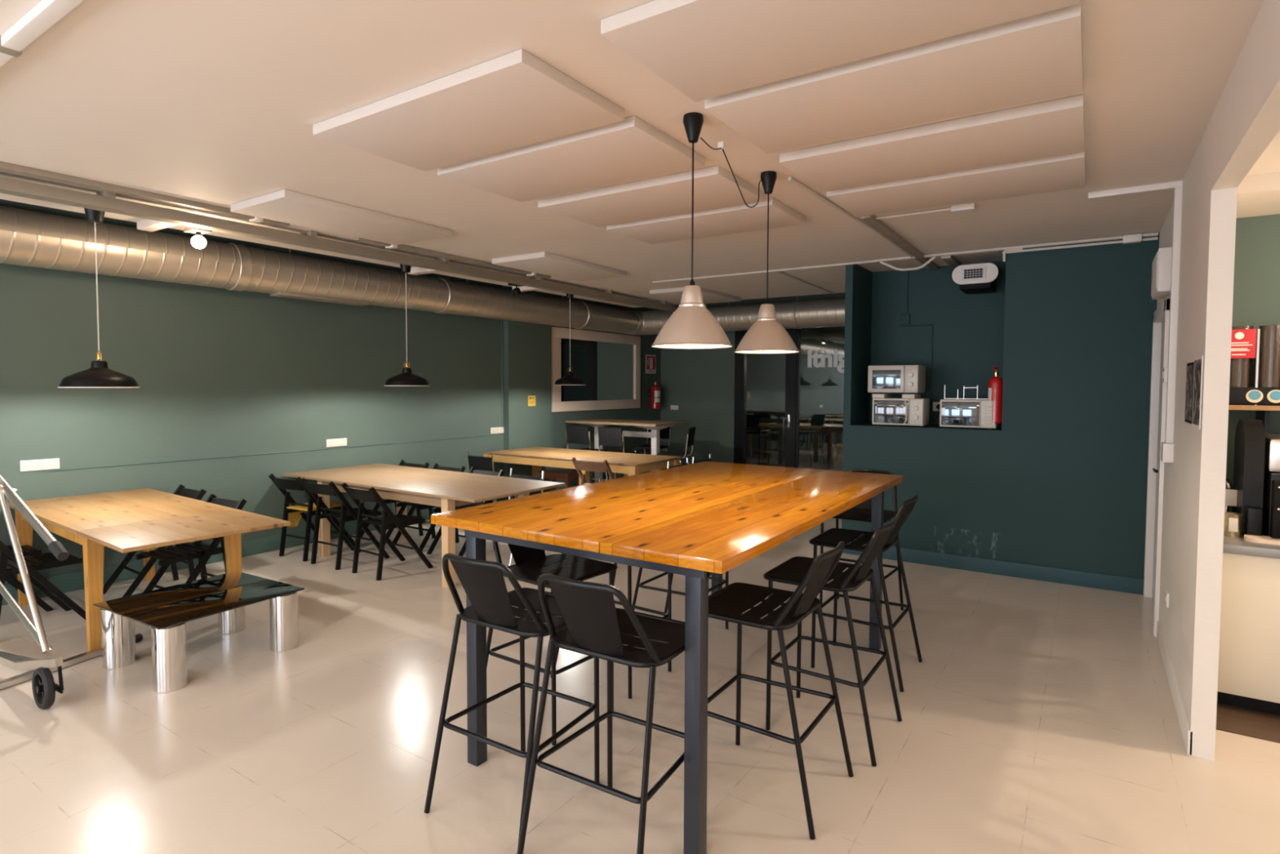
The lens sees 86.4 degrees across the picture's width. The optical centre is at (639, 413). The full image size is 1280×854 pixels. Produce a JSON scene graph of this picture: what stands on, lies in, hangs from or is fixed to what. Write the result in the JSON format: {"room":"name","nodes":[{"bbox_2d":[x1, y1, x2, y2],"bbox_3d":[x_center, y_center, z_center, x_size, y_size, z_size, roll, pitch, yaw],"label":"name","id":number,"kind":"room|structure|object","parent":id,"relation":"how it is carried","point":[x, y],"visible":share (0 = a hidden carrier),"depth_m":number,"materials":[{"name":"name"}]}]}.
{"room":"common room","nodes":[
{"label":"common room","id":0,"kind":"room"},
{"bbox_2d":[0,199,661,584],"bbox_3d":[-3.514,-0.317,6.739,0.100,3.300,14.180,2,3,33],"label":"wall","id":1,"kind":"structure","parent":0,"point":[218,372],"depth_m":6.25,"materials":[{"name":"green paint"}]},
{"bbox_2d":[19,457,59,471],"bbox_3d":[-4.524,0.388,5.138,0.016,0.080,0.230,2,3,33],"label":"strip","id":2,"kind":"object","parent":1,"relation":"attached to","point":[44,464],"visible":1,"depth_m":5.13,"materials":[{"name":"white plastic"}]},
{"bbox_2d":[1,497,503,605],"bbox_3d":[-4.618,1.328,5.052,0.022,0.147,10.040,2,3,33],"label":"baseboard","id":3,"kind":"structure","parent":1,"relation":"attached to","point":[73,581],"depth_m":6.07,"materials":[{"name":"green paint"}]},
{"bbox_2d":[44,434,501,471],"bbox_3d":[-3.188,0.362,7.163,0.009,0.017,4.800,2,3,33],"label":"cable","id":4,"kind":"object","parent":1,"relation":"attached to","point":[495,434],"visible":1,"depth_m":6.36,"materials":[{"name":"green paint"}]},
{"bbox_2d":[551,326,640,412],"bbox_3d":[-0.650,-0.679,10.924,0.041,1.245,2.340,2,3,33],"label":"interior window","id":5,"kind":"structure","parent":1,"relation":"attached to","point":[609,364],"depth_m":10.85,"materials":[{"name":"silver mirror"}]},
{"bbox_2d":[560,337,634,401],"bbox_3d":[-0.647,-0.680,10.953,0.014,0.965,2.010,2,3,33],"label":"mirror glass","id":6,"kind":"object","parent":5,"relation":"attached to","point":[606,366],"depth_m":10.93,"materials":[{"name":"silver mirror"}]},
{"bbox_2d":[502,285,551,500],"bbox_3d":[-1.559,-0.428,9.513,0.100,3.300,0.873,2,3,33],"label":"wall","id":7,"kind":"structure","parent":0,"point":[526,346],"depth_m":9.41,"materials":[{"name":"green paint"}]},
{"bbox_2d":[0,0,1263,307],"bbox_3d":[0.392,-1.351,2.842,9.143,0.120,12.060,2,3,33],"label":"ceiling","id":8,"kind":"structure","parent":0,"point":[219,103],"depth_m":3.01,"materials":[{"name":"paint"}]},
{"bbox_2d":[0,0,84,67],"bbox_3d":[-1.812,-1.247,2.103,4.200,0.040,0.060,2,3,33],"label":"ceiling light","id":9,"kind":"object","parent":8,"relation":"attached to","point":[46,13],"visible":1,"depth_m":2.18,"materials":[{"name":"white plastic"}]},
{"bbox_2d":[57,208,139,387],"bbox_3d":[-3.645,-0.775,4.576,0.436,1.204,0.436,2,3,33],"label":"pendant lamp","id":10,"kind":"object","parent":8,"relation":"hanging from","point":[99,375],"visible":0.98,"depth_m":4.51,"materials":[{"name":"black metal"}]},
{"bbox_2d":[137,218,177,231],"bbox_3d":[-3.381,-1.357,4.822,0.580,0.060,0.100,2,3,33],"label":"batten","id":11,"kind":"object","parent":8,"relation":"attached to","point":[145,224],"visible":0.5,"depth_m":4.86,"materials":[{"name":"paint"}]},
{"bbox_2d":[0,161,551,278],"bbox_3d":[-3.401,-1.314,3.637,0.095,0.045,8.800,2,3,33],"label":"cable trunking","id":12,"kind":"object","parent":8,"relation":"attached to","point":[6,166],"visible":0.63,"depth_m":4.33,"materials":[{"name":"beige plastic"}]},
{"bbox_2d":[0,176,676,311],"bbox_3d":[-2.756,-1.340,5.009,0.182,0.105,11.800,2,3,33],"label":"cable tray","id":13,"kind":"object","parent":8,"relation":"attached to","point":[104,201],"visible":0.91,"depth_m":5.00,"materials":[{"name":"beige"}]},
{"bbox_2d":[183,226,212,248],"bbox_3d":[-3.175,-1.256,4.894,0.160,0.147,0.120,2,3,33],"label":"ceiling spotlight","id":14,"kind":"object","parent":13,"relation":"attached to","point":[198,242],"visible":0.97,"depth_m":4.86,"materials":[{"name":"beige"}]},
{"bbox_2d":[230,189,450,244],"bbox_3d":[-2.060,-1.358,4.821,0.652,0.047,1.282,2,3,33],"label":"acoustic panel","id":15,"kind":"object","parent":8,"relation":"attached to","point":[285,206],"visible":1,"depth_m":4.66,"materials":[{"name":"beige fabric"}]},
{"bbox_2d":[383,263,429,386],"bbox_3d":[-2.261,-0.861,6.596,0.423,1.193,0.423,2,3,33],"label":"pendant lamp","id":16,"kind":"object","parent":8,"relation":"hanging from","point":[406,378],"visible":0.98,"depth_m":6.52,"materials":[{"name":"black metal"}]},
{"bbox_2d":[312,48,624,171],"bbox_3d":[-0.773,-1.276,2.992,1.282,0.047,0.630,2,3,33],"label":"acoustic panel","id":17,"kind":"object","parent":8,"relation":"attached to","point":[514,100],"visible":1,"depth_m":2.87,"materials":[{"name":"beige fabric"}]},
{"bbox_2d":[492,251,626,281],"bbox_3d":[-0.761,-1.434,6.727,0.652,0.047,1.282,2,3,33],"label":"acoustic panel","id":18,"kind":"object","parent":8,"relation":"attached to","point":[543,263],"visible":1,"depth_m":6.55,"materials":[{"name":"beige"}]},
{"bbox_2d":[554,293,586,385],"bbox_3d":[-0.870,-0.942,8.480,0.401,1.181,0.401,2,3,33],"label":"pendant lamp","id":19,"kind":"object","parent":8,"relation":"hanging from","point":[569,380],"visible":0.98,"depth_m":8.40,"materials":[{"name":"black metal"}]},
{"bbox_2d":[437,115,705,202],"bbox_3d":[-0.378,-1.300,3.589,1.282,0.047,0.652,2,3,33],"label":"acoustic panel","id":20,"kind":"object","parent":8,"relation":"attached to","point":[631,148],"visible":0.89,"depth_m":3.46,"materials":[{"name":"beige"}]},
{"bbox_2d":[537,165,765,226],"bbox_3d":[0.061,-1.327,4.252,1.282,0.047,0.641,2,3,33],"label":"acoustic panel","id":21,"kind":"object","parent":8,"relation":"attached to","point":[715,187],"visible":0.91,"depth_m":4.13,"materials":[{"name":"beige fabric"}]},
{"bbox_2d":[651,111,733,348],"bbox_3d":[0.232,-0.796,2.994,0.360,1.003,0.360,2,3,33],"label":"pendant lamp","id":22,"kind":"object","parent":8,"relation":"hanging from","point":[691,325],"visible":1,"depth_m":2.94,"materials":[{"name":"silver metal"}]},
{"bbox_2d":[649,287,740,303],"bbox_3d":[0.738,-1.517,8.809,0.641,0.047,1.282,2,3,33],"label":"acoustic panel","id":23,"kind":"object","parent":8,"relation":"attached to","point":[709,296],"visible":0.58,"depth_m":8.62,"materials":[{"name":"beige"}]},
{"bbox_2d":[606,197,806,244],"bbox_3d":[0.459,-1.351,4.853,1.282,0.047,0.609,2,3,33],"label":"acoustic panel","id":24,"kind":"object","parent":8,"relation":"attached to","point":[740,218],"visible":0.89,"depth_m":4.76,"materials":[{"name":"beige"}]},
{"bbox_2d":[700,137,799,353],"bbox_3d":[0.518,-0.824,3.499,0.360,0.988,1.060,2,3,33],"label":"pendant lamp","id":25,"kind":"object","parent":8,"relation":"hanging from","point":[766,335],"visible":1,"depth_m":3.73,"materials":[{"name":"silver metal"}]},
{"bbox_2d":[600,0,1080,102],"bbox_3d":[0.585,-1.234,2.095,1.290,0.047,0.630,2,3,33],"label":"acoustic panel","id":26,"kind":"object","parent":8,"relation":"attached to","point":[704,49],"visible":1,"depth_m":2.17,"materials":[{"name":"beige fabric"}]},
{"bbox_2d":[787,176,928,268],"bbox_3d":[1.850,-1.376,5.259,0.049,0.024,3.501,2,3,35],"label":"conduit","id":27,"kind":"object","parent":8,"relation":"attached to","point":[791,180],"visible":0.97,"depth_m":4.58,"materials":[{"name":"beige plastic"}]},
{"bbox_2d":[704,0,1083,154],"bbox_3d":[0.980,-1.258,2.692,1.290,0.047,0.652,2,3,33],"label":"acoustic panel","id":28,"kind":"object","parent":8,"relation":"attached to","point":[1038,57],"visible":0.84,"depth_m":2.58,"materials":[{"name":"beige fabric"}]},
{"bbox_2d":[652,232,1158,283],"bbox_3d":[2.038,-1.369,6.428,4.550,0.127,0.075,2,3,33],"label":"conduit","id":29,"kind":"object","parent":8,"relation":"attached to","point":[1131,238],"visible":1,"depth_m":5.74,"materials":[{"name":"beige plastic"}]},
{"bbox_2d":[862,214,961,269],"bbox_3d":[2.300,-1.381,5.591,0.270,0.040,2.450,2,3,33],"label":"cable trunking","id":30,"kind":"object","parent":8,"relation":"attached to","point":[878,224],"visible":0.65,"depth_m":5.54,"materials":[{"name":"beige plastic"}]},
{"bbox_2d":[875,203,975,219],"bbox_3d":[1.883,-1.342,4.579,0.670,0.035,0.060,2,3,33],"label":"recessed light","id":31,"kind":"object","parent":8,"relation":"in","point":[966,207],"visible":0.94,"depth_m":4.48,"materials":[{"name":"white plastic"}]},
{"bbox_2d":[779,94,1084,192],"bbox_3d":[1.419,-1.285,3.356,1.290,0.047,0.641,2,3,33],"label":"acoustic panel","id":32,"kind":"object","parent":8,"relation":"attached to","point":[1055,127],"visible":1,"depth_m":3.24,"materials":[{"name":"beige fabric"}]},
{"bbox_2d":[826,151,1085,217],"bbox_3d":[1.817,-1.309,3.957,1.290,0.047,0.609,2,3,33],"label":"acoustic panel","id":33,"kind":"object","parent":8,"relation":"attached to","point":[1065,171],"visible":0.81,"depth_m":3.86,"materials":[{"name":"beige fabric"}]},
{"bbox_2d":[0,462,1279,853],"bbox_3d":[1.527,1.474,4.927,10.600,0.106,16.600,2,3,33],"label":"floor","id":34,"kind":"structure","parent":0,"point":[1038,717],"depth_m":3.14,"materials":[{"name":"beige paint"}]},
{"bbox_2d":[4,544,53,611],"bbox_3d":[-4.550,1.027,4.743,0.434,0.796,0.609,2,3,36],"label":"folding chair","id":35,"kind":"object","parent":34,"relation":"on","point":[32,551],"visible":0.54,"depth_m":4.81,"materials":[{"name":"black wood"}]},
{"bbox_2d":[0,540,85,619],"bbox_3d":[-4.078,1.038,4.515,0.434,0.796,0.609,2,3,33],"label":"folding chair","id":36,"kind":"object","parent":34,"relation":"on","point":[37,562],"visible":0.8,"depth_m":4.50,"materials":[{"name":"black wood"}]},
{"bbox_2d":[0,475,142,709],"bbox_3d":[-3.363,0.800,3.950,1.792,1.304,0.792,2,3,33],"label":"stand","id":37,"kind":"object","parent":34,"relation":"on","point":[44,687],"visible":0.96,"depth_m":3.50,"materials":[{"name":"grey metal"}]},
{"bbox_2d":[8,488,290,651],"bbox_3d":[-3.427,1.046,4.667,2.340,0.752,0.890,2,3,36],"label":"dining table","id":38,"kind":"object","parent":34,"relation":"on","point":[146,519],"visible":0.84,"depth_m":4.36,"materials":[{"name":"brown wood"}]},
{"bbox_2d":[102,484,206,597],"bbox_3d":[-3.815,1.004,5.348,0.434,0.796,0.609,2,3,36],"label":"folding chair","id":39,"kind":"object","parent":34,"relation":"on","point":[181,491],"visible":0.3,"depth_m":5.36,"materials":[{"name":"black wood"}]},
{"bbox_2d":[136,493,246,592],"bbox_3d":[-3.228,1.026,4.876,0.434,0.796,0.609,2,3,31],"label":"folding chair","id":40,"kind":"object","parent":34,"relation":"on","point":[197,549],"visible":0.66,"depth_m":4.83,"materials":[{"name":"black wood"}]},
{"bbox_2d":[93,570,304,693],"bbox_3d":[-2.608,1.269,4.074,0.750,0.362,0.810,2,3,30],"label":"coffee table","id":41,"kind":"object","parent":34,"relation":"on","point":[167,611],"visible":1,"depth_m":3.93,"materials":[{"name":"black glass"}]},
{"bbox_2d":[268,473,354,561],"bbox_3d":[-3.121,0.958,6.506,0.434,0.796,0.609,2,3,30],"label":"folding chair","id":42,"kind":"object","parent":34,"relation":"on","point":[282,484],"visible":0.66,"depth_m":6.34,"materials":[{"name":"black wood"}]},
{"bbox_2d":[286,502,341,527],"bbox_3d":[-3.120,0.980,6.553,0.385,0.227,0.400,2,3,30],"label":"chair","id":43,"kind":"object","parent":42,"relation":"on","point":[294,517],"visible":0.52,"depth_m":6.53,"materials":[{"name":"yellow wood"}]},
{"bbox_2d":[300,477,389,569],"bbox_3d":[-2.688,0.971,6.227,0.434,0.796,0.609,2,3,32],"label":"folding chair","id":44,"kind":"object","parent":34,"relation":"on","point":[344,515],"visible":0.9,"depth_m":6.10,"materials":[{"name":"black wood"}]},
{"bbox_2d":[341,482,433,580],"bbox_3d":[-2.187,0.986,5.914,0.434,0.796,0.609,2,3,36],"label":"folding chair","id":45,"kind":"object","parent":34,"relation":"on","point":[388,520],"visible":1,"depth_m":5.84,"materials":[{"name":"black wood"}]},
{"bbox_2d":[360,459,429,543],"bbox_3d":[-2.610,0.929,7.223,0.434,0.796,0.609,2,3,33],"label":"folding chair","id":46,"kind":"object","parent":34,"relation":"on","point":[402,463],"visible":0.2,"depth_m":7.28,"materials":[{"name":"black wood"}]},
{"bbox_2d":[282,462,564,587],"bbox_3d":[-2.077,0.979,6.362,2.680,0.752,1.070,2,3,33],"label":"dining table","id":47,"kind":"object","parent":34,"relation":"on","point":[447,490],"visible":0.88,"depth_m":6.05,"materials":[{"name":"brown wood"}]},
{"bbox_2d":[392,462,465,551],"bbox_3d":[-2.143,0.944,6.914,0.434,0.796,0.609,2,3,33],"label":"folding chair","id":48,"kind":"object","parent":34,"relation":"on","point":[431,531],"visible":0.38,"depth_m":6.84,"materials":[{"name":"black wood"}]},
{"bbox_2d":[426,466,504,556],"bbox_3d":[-1.687,0.957,6.625,0.434,0.796,0.609,2,3,33],"label":"folding chair","id":49,"kind":"object","parent":34,"relation":"on","point":[473,470],"visible":0.2,"depth_m":6.59,"materials":[{"name":"black wood"}]},
{"bbox_2d":[467,450,516,502],"bbox_3d":[-1.827,0.858,8.496,0.451,0.801,0.490,2,3,33],"label":"chair","id":50,"kind":"object","parent":34,"relation":"on","point":[479,463],"visible":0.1,"depth_m":8.28,"materials":[{"name":"black fabric"}]},
{"bbox_2d":[424,552,599,846],"bbox_3d":[-0.468,1.010,2.665,0.491,1.008,0.548,2,3,32],"label":"bar stool","id":51,"kind":"object","parent":34,"relation":"on","point":[482,581],"visible":0.88,"depth_m":2.54,"materials":[{"name":"black metal"}]},
{"bbox_2d":[486,540,617,745],"bbox_3d":[-0.448,0.981,3.358,0.548,1.008,0.491,2,3,38],"label":"bar stool","id":52,"kind":"object","parent":34,"relation":"on","point":[531,563],"visible":0.38,"depth_m":3.30,"materials":[{"name":"black metal"}]},
{"bbox_2d":[537,468,578,493],"bbox_3d":[-1.054,1.006,9.075,0.520,0.475,0.320,2,3,33],"label":"wooden stool","id":53,"kind":"object","parent":34,"relation":"on","point":[566,475],"visible":0.61,"depth_m":8.95,"materials":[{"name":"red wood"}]},
{"bbox_2d":[483,446,681,502],"bbox_3d":[-0.750,0.891,8.549,2.360,0.752,1.005,2,3,33],"label":"dining table","id":54,"kind":"object","parent":34,"relation":"on","point":[628,464],"visible":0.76,"depth_m":8.27,"materials":[{"name":"brown wood"}]},
{"bbox_2d":[565,425,608,483],"bbox_3d":[-0.756,0.686,9.783,0.451,1.040,0.492,2,3,33],"label":"stool","id":55,"kind":"object","parent":34,"relation":"on","point":[575,434],"visible":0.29,"depth_m":9.59,"materials":[{"name":"black fabric"}]},
{"bbox_2d":[571,457,614,484],"bbox_3d":[-0.393,0.898,7.566,0.456,0.844,0.609,2,3,33],"label":"folding chair","id":56,"kind":"object","parent":34,"relation":"on","point":[580,465],"visible":0.39,"depth_m":7.32,"materials":[{"name":"brown wood"}]},
{"bbox_2d":[516,573,684,853],"bbox_3d":[-0.072,1.022,2.403,0.491,1.008,0.548,2,3,32],"label":"bar stool","id":57,"kind":"object","parent":34,"relation":"on","point":[596,628],"visible":0.91,"depth_m":2.26,"materials":[{"name":"black metal"}]},
{"bbox_2d":[550,562,671,698],"bbox_3d":[-0.136,0.963,3.812,0.548,1.008,0.491,2,3,33],"label":"bar stool","id":58,"kind":"object","parent":34,"relation":"on","point":[668,615],"visible":0.05,"depth_m":3.84,"materials":[{"name":"black metal"}]},
{"bbox_2d":[597,426,639,481],"bbox_3d":[-0.281,0.701,9.469,0.451,1.040,0.492,2,3,33],"label":"stool","id":59,"kind":"object","parent":34,"relation":"on","point":[607,436],"visible":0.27,"depth_m":9.27,"materials":[{"name":"black metal"}]},
{"bbox_2d":[564,417,688,482],"bbox_3d":[-0.205,0.658,10.144,1.620,1.085,0.880,2,3,34],"label":"table","id":60,"kind":"object","parent":34,"relation":"on","point":[655,425],"visible":0.48,"depth_m":9.93,"materials":[{"name":"brown wood"}]},
{"bbox_2d":[633,426,671,472],"bbox_3d":[0.179,0.660,10.472,0.451,1.040,0.492,2,3,33],"label":"stool","id":61,"kind":"object","parent":34,"relation":"on","point":[665,433],"visible":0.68,"depth_m":10.53,"materials":[{"name":"black metal"}]},
{"bbox_2d":[431,461,902,853],"bbox_3d":[0.373,0.946,3.651,1.406,1.062,2.532,2,3,33],"label":"table","id":62,"kind":"object","parent":34,"relation":"on","point":[699,521],"visible":0.89,"depth_m":2.90,"materials":[{"name":"orange wood"}]},
{"bbox_2d":[656,426,695,470],"bbox_3d":[0.485,0.708,9.367,0.492,1.040,0.451,1,3,16],"label":"stool","id":63,"kind":"object","parent":34,"relation":"on","point":[691,434],"visible":0.62,"depth_m":9.23,"materials":[{"name":"black metal"}]},
{"bbox_2d":[631,567,728,629],"bbox_3d":[0.275,0.935,4.487,0.548,1.008,0.491,2,3,33],"label":"bar stool","id":64,"kind":"object","parent":34,"relation":"on","point":[638,584],"visible":0.05,"depth_m":4.42,"materials":[{"name":"black metal"}]},
{"bbox_2d":[707,541,853,839],"bbox_3d":[0.531,1.009,2.766,0.548,1.008,0.491,2,3,33],"label":"bar stool","id":65,"kind":"object","parent":34,"relation":"on","point":[728,603],"visible":0.87,"depth_m":2.68,"materials":[{"name":"black metal"}]},
{"bbox_2d":[757,423,830,470],"bbox_3d":[2.803,0.668,12.449,1.200,0.890,0.500,2,3,33],"label":"side table","id":66,"kind":"object","parent":34,"relation":"on","point":[764,450],"visible":0.81,"depth_m":12.35,"materials":[{"name":"brown wood"}]},
{"bbox_2d":[757,448,830,455],"bbox_3d":[2.803,0.704,12.450,1.200,0.020,0.500,2,3,33],"label":"shelf","id":67,"kind":"object","parent":66,"relation":"attached to","point":[761,451],"depth_m":12.35,"materials":[{"name":"brown wood"}]},
{"bbox_2d":[763,518,902,766],"bbox_3d":[0.914,0.990,3.236,0.548,1.008,0.491,2,3,33],"label":"bar stool","id":68,"kind":"object","parent":34,"relation":"on","point":[793,571],"visible":0.95,"depth_m":3.17,"materials":[{"name":"black metal"}]},
{"bbox_2d":[819,468,903,610],"bbox_3d":[1.563,0.925,4.829,0.491,1.008,0.548,2,3,33],"label":"bar stool","id":69,"kind":"object","parent":34,"relation":"on","point":[861,512],"visible":0.44,"depth_m":4.84,"materials":[{"name":"black metal"}]},
{"bbox_2d":[808,494,922,691],"bbox_3d":[1.306,0.962,3.944,0.548,1.008,0.491,2,3,33],"label":"bar stool","id":70,"kind":"object","parent":34,"relation":"on","point":[831,537],"visible":0.75,"depth_m":3.91,"materials":[{"name":"black metal"}]},
{"bbox_2d":[1217,533,1279,715],"bbox_3d":[4.190,1.090,3.042,2.700,0.839,0.800,2,3,33],"label":"counter","id":71,"kind":"object","parent":34,"relation":"on","point":[1249,667],"depth_m":3.37,"materials":[{"name":"beige laminate"}]},
{"bbox_2d":[1224,477,1237,511],"bbox_3d":[3.212,0.485,3.783,0.159,0.302,0.047,2,3,33],"label":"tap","id":72,"kind":"object","parent":71,"relation":"on","point":[1230,495],"visible":0.44,"depth_m":3.74,"materials":[{"name":"silver metal"}]},
{"bbox_2d":[1223,511,1243,537],"bbox_3d":[3.111,0.584,3.580,0.088,0.120,0.088,2,3,33],"label":"jar","id":73,"kind":"object","parent":71,"relation":"on","point":[1233,525],"visible":0.86,"depth_m":3.55,"materials":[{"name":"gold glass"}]},
{"bbox_2d":[1222,533,1279,558],"bbox_3d":[4.191,0.693,3.025,2.700,0.045,0.800,2,3,33],"label":"countertop","id":74,"kind":"structure","parent":71,"relation":"on","point":[1235,545],"depth_m":3.36,"materials":[{"name":"grey"}]},
{"bbox_2d":[1231,419,1279,538],"bbox_3d":[3.505,0.346,3.490,0.655,0.605,0.620,2,3,33],"label":"coffee machine","id":75,"kind":"object","parent":71,"relation":"on","point":[1256,464],"visible":0.86,"depth_m":3.55,"materials":[{"name":"black metal"}]},
{"bbox_2d":[660,292,844,469],"bbox_3d":[3.205,-0.525,12.183,5.300,3.300,2.520,2,3,33],"label":"wall","id":76,"kind":"structure","parent":0,"point":[821,388],"depth_m":13.09,"materials":[{"name":"clear glass"}]},
{"bbox_2d":[733,328,796,467],"bbox_3d":[2.091,-0.156,11.423,1.100,2.620,0.160,2,3,33],"label":"door","id":77,"kind":"structure","parent":76,"relation":"in","point":[740,359],"depth_m":11.59,"materials":[{"name":"black metal"}]},
{"bbox_2d":[795,328,844,467],"bbox_3d":[3.412,-0.117,10.593,2.020,2.620,0.070,2,3,33],"label":"window","id":78,"kind":"structure","parent":76,"relation":"in","point":[815,356],"depth_m":11.06,"materials":[{"name":"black glass"}]},
{"bbox_2d":[841,232,1161,595],"bbox_3d":[4.123,-0.329,7.606,2.453,3.300,4.111,2,3,33],"label":"wall","id":79,"kind":"structure","parent":0,"point":[1061,482],"depth_m":5.74,"materials":[{"name":"teal paint"}]},
{"bbox_2d":[871,397,929,426],"bbox_3d":[2.476,-0.013,6.474,0.455,0.262,0.383,2,3,32],"label":"microwave oven","id":80,"kind":"object","parent":79,"relation":"in","point":[890,411],"visible":0.99,"depth_m":6.34,"materials":[{"name":"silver metal"}]},
{"bbox_2d":[872,393,891,398],"bbox_3d":[2.332,-0.168,6.559,0.110,0.040,0.290,2,3,33],"label":"support block","id":81,"kind":"object","parent":80,"relation":"on","point":[874,395],"visible":0.96,"depth_m":6.45,"materials":[{"name":"beige plastic"}]},
{"bbox_2d":[867,364,925,394],"bbox_3d":[2.450,-0.321,6.503,0.455,0.270,0.364,2,3,33],"label":"microwave oven","id":82,"kind":"object","parent":81,"relation":"on","point":[882,379],"visible":0.92,"depth_m":6.36,"materials":[{"name":"silver metal"}]},
{"bbox_2d":[898,270,933,403],"bbox_3d":[2.763,-0.776,6.833,0.326,1.350,0.030,2,3,33],"label":"conduit","id":83,"kind":"object","parent":79,"relation":"attached to","point":[904,318],"visible":0.97,"depth_m":6.85,"materials":[{"name":"teal paint"}]},
{"bbox_2d":[939,399,999,429],"bbox_3d":[2.982,0.004,6.153,0.455,0.258,0.352,2,3,33],"label":"microwave oven","id":84,"kind":"object","parent":79,"relation":"in","point":[964,413],"visible":0.98,"depth_m":6.01,"materials":[{"name":"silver metal"}]},
{"bbox_2d":[951,262,998,293],"bbox_3d":[3.076,-1.221,6.202,0.370,0.215,0.427,2,3,33],"label":"wall heater","id":85,"kind":"object","parent":79,"relation":"attached to","point":[975,278],"visible":1,"depth_m":6.05,"materials":[{"name":"white plastic"}]},
{"bbox_2d":[960,266,986,280],"bbox_3d":[2.956,-1.237,6.037,0.200,0.110,0.012,2,3,33],"label":"grille","id":86,"kind":"object","parent":85,"relation":"attached to","point":[967,273],"depth_m":6.03,"materials":[{"name":"white"}]},
{"bbox_2d":[842,542,1143,595],"bbox_3d":[2.959,1.327,5.975,2.393,0.122,0.022,2,3,33],"label":"baseboard","id":87,"kind":"structure","parent":79,"relation":"attached to","point":[1091,580],"depth_m":5.79,"materials":[{"name":"teal paint"}]},
{"bbox_2d":[987,365,1002,423],"bbox_3d":[3.097,-0.160,5.918,0.147,0.499,0.148,-1,3,-24],"label":"fire extinguisher","id":88,"kind":"object","parent":79,"relation":"attached to","point":[994,391],"visible":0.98,"depth_m":5.88,"materials":[{"name":"red metal"}]},
{"bbox_2d":[1156,0,1279,760],"bbox_3d":[1.249,0.188,1.082,0.085,2.800,9.969,2,3,33],"label":"wall","id":89,"kind":"structure","parent":0,"point":[1245,119],"depth_m":2.96,"materials":[{"name":"white paint"}]},
{"bbox_2d":[1088,180,1182,462],"bbox_3d":[2.911,-0.528,4.051,0.450,1.610,0.140,2,3,33],"label":"cable trunking","id":90,"kind":"object","parent":89,"relation":"attached to","point":[1166,446],"visible":1,"depth_m":3.92,"materials":[{"name":"white plastic"}]},
{"bbox_2d":[1143,297,1169,636],"bbox_3d":[3.677,0.343,4.815,0.109,2.190,1.060,2,3,33],"label":"door","id":91,"kind":"structure","parent":89,"relation":"in","point":[1161,317],"depth_m":5.17,"materials":[{"name":"white"}]},
{"bbox_2d":[1151,247,1172,299],"bbox_3d":[3.398,-0.903,4.434,0.080,0.270,0.480,2,3,33],"label":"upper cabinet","id":92,"kind":"object","parent":89,"relation":"attached to","point":[1162,262],"visible":0.91,"depth_m":4.25,"materials":[{"name":"white plastic"}]},
{"bbox_2d":[1156,620,1192,755],"bbox_3d":[2.914,1.427,3.738,0.018,0.110,1.750,2,3,33],"label":"baseboard","id":93,"kind":"structure","parent":89,"relation":"attached to","point":[1184,726],"depth_m":3.47,"materials":[{"name":"white paint"}]},
{"bbox_2d":[1184,361,1194,423],"bbox_3d":[2.704,-0.101,3.354,0.004,0.295,0.260,2,3,33],"label":"photo poster","id":94,"kind":"object","parent":89,"relation":"attached to","point":[1190,366],"visible":1,"depth_m":3.33,"materials":[{"name":"black paper"}]},
{"bbox_2d":[1192,355,1203,429],"bbox_3d":[2.536,-0.096,3.099,0.004,0.325,0.250,2,3,33],"label":"photo poster","id":95,"kind":"object","parent":89,"relation":"attached to","point":[1198,360],"visible":1,"depth_m":3.07,"materials":[{"name":"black paper"}]},
{"bbox_2d":[1225,213,1279,511],"bbox_3d":[4.487,0.102,3.358,2.805,2.800,0.100,2,3,33],"label":"wall","id":96,"kind":"structure","parent":0,"point":[1256,278],"depth_m":3.90,"materials":[{"name":"green paint"}]},
{"bbox_2d":[1228,404,1279,432],"bbox_3d":[4.342,0.055,3.224,2.500,0.145,0.280,2,3,33],"label":"wall shelf","id":97,"kind":"object","parent":96,"relation":"attached to","point":[1263,412],"visible":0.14,"depth_m":3.72,"materials":[{"name":"brown wood"}]},
{"bbox_2d":[1228,324,1279,405],"bbox_3d":[3.607,-0.261,3.693,0.700,0.440,0.147,2,3,33],"label":"dispenser","id":98,"kind":"object","parent":97,"relation":"on","point":[1260,348],"visible":0.84,"depth_m":3.77,"materials":[{"name":"brown"}]},
{"bbox_2d":[1231,332,1252,355],"bbox_3d":[3.330,-0.387,3.784,0.110,0.128,0.002,2,3,33],"label":"print","id":99,"kind":"object","parent":98,"relation":"attached to","point":[1241,342],"depth_m":3.78,"materials":[{"name":"red paper"}]},
{"bbox_2d":[1235,130,1279,217],"bbox_3d":[2.858,-0.988,0.841,2.805,0.140,5.820,2,3,33],"label":"ceiling","id":100,"kind":"structure","parent":0,"point":[1259,192],"depth_m":3.13,"materials":[{"name":"paint"}]},
{"bbox_3d":[-0.672,-1.989,6.244,5.300,0.100,16.600,2,3,33],"label":"ceiling","id":101,"kind":"structure","parent":0,"visible":0},
{"bbox_2d":[0,205,844,334],"bbox_3d":[-1.765,-1.462,5.010,4.567,0.856,13.091,2,3,33],"label":"ventilation duct","id":102,"kind":"object","parent":101,"relation":"hanging from","point":[31,238],"visible":0.76,"depth_m":6.40,"materials":[{"name":"silver metal"}]},
{"bbox_2d":[270,291,370,306],"bbox_3d":[-3.136,-1.129,6.738,0.180,0.036,0.950,2,3,33],"label":"grille","id":103,"kind":"object","parent":102,"relation":"attached to","point":[307,295],"depth_m":6.66,"materials":[{"name":"silver metal"}]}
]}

